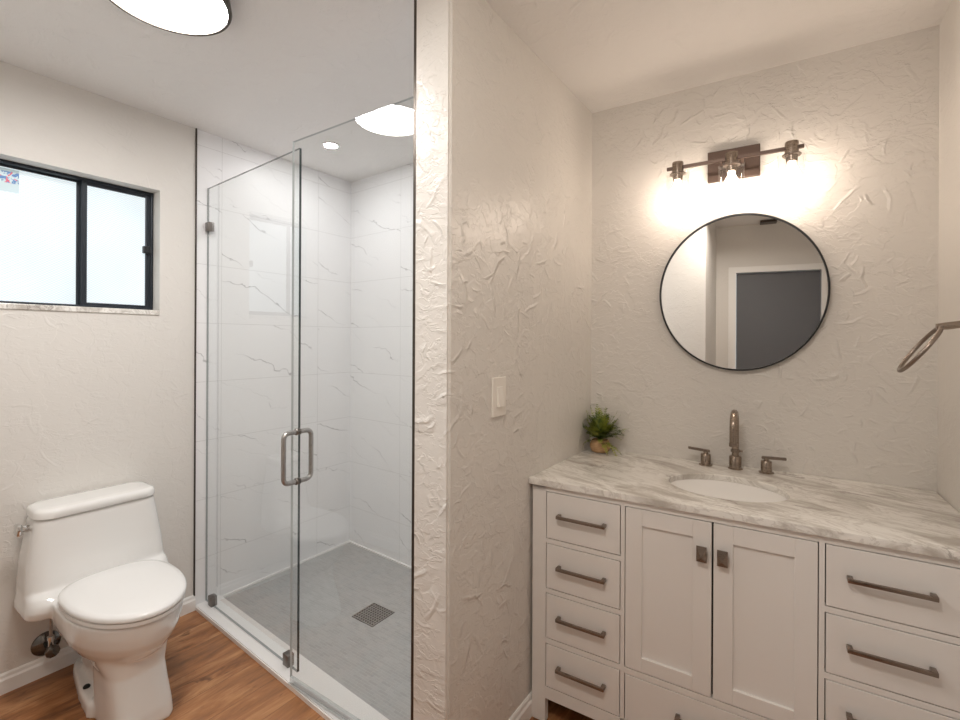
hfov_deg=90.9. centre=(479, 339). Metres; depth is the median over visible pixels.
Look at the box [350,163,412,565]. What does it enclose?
wall
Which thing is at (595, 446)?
pot
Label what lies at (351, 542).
trim
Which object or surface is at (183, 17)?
ceiling light
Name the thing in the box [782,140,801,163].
socket
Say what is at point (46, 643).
supply valve
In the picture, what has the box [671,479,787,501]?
sink basin
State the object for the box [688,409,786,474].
faucet
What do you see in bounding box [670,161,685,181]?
socket
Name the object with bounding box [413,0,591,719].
wall
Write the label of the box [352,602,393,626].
shower drain
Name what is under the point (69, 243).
window
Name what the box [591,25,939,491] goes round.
wall
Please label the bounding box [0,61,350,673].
wall
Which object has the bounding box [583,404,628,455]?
potted fern
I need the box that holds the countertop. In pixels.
[529,448,959,560]
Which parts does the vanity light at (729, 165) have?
bulb, bulb, wall plate, bulb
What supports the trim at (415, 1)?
attached to the wall at (503, 262)
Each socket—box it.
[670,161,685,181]
[723,151,739,172]
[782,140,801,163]
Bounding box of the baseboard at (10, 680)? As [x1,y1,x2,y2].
[0,595,195,695]
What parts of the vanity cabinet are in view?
leg, handle, handle, handle, handle, drawer, drawer, drawer, drawer, door, handle, drawer, knob, knob, door, panel, handle, drawer, drawer, handle, drawer, handle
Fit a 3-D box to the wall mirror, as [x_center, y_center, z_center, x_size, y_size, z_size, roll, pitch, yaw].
[1.048,-0.193,1.920,0.604,0.636,0.026,0,0,32]
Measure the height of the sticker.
0.095 m
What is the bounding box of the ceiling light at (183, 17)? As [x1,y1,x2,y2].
[109,0,231,35]
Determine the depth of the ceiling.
1.78 m
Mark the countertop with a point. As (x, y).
(914, 520)
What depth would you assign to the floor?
2.10 m
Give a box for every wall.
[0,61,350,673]
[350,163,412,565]
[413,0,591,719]
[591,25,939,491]
[937,0,959,512]
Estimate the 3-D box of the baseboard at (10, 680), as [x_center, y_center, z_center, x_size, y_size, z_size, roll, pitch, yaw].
[-1.814,1.353,1.948,0.013,0.078,1.200,0,0,35]
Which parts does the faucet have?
lever, handle, spout, spout, handle, lever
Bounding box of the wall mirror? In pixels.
[659,213,830,370]
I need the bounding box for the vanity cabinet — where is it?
[532,484,959,719]
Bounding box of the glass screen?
[205,148,301,671]
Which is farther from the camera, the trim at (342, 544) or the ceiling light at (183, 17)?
the trim at (342, 544)
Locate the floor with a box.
[0,543,593,719]
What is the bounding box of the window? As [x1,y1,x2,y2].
[0,159,159,314]
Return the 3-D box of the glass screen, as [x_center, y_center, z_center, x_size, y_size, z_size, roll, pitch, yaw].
[-1.092,0.289,2.223,0.873,2.168,0.031,0,0,38]
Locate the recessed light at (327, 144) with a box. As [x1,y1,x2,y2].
[322,141,339,148]
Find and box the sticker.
[0,167,18,193]
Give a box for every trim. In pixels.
[193,128,196,595]
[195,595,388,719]
[222,540,349,596]
[349,541,410,568]
[411,0,416,719]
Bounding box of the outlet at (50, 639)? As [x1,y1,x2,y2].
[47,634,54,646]
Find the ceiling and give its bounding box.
[0,0,951,181]
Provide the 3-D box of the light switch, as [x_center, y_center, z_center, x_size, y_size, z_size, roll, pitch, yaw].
[0.067,0.189,1.577,0.016,0.130,0.082,0,0,35]
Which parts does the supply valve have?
knob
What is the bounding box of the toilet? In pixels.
[14,481,186,719]
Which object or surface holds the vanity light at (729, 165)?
attached to the wall at (865, 117)
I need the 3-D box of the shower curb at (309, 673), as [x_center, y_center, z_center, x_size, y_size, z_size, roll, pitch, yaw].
[-0.801,1.385,2.002,1.625,0.022,0.130,0,0,38]
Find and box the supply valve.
[30,619,60,657]
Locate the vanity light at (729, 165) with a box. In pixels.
[666,140,806,209]
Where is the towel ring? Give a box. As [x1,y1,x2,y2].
[897,321,959,372]
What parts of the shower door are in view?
handle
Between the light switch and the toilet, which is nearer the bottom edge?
the toilet
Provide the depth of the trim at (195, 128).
2.44 m
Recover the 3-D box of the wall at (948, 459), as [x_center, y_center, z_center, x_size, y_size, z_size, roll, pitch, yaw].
[0.813,0.161,0.244,0.337,2.485,3.200,0,0,35]
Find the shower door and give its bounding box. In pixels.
[281,96,413,719]
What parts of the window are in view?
fixed pane, fixed sash, sill, sliding sash, sash pane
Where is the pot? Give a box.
[590,438,609,452]
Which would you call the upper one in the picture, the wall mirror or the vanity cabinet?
the wall mirror
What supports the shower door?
attached to the wall
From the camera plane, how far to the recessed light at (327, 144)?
2.63 m
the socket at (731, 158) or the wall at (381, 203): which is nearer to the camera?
the socket at (731, 158)
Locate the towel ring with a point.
(939, 327)
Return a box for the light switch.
[491,376,505,417]

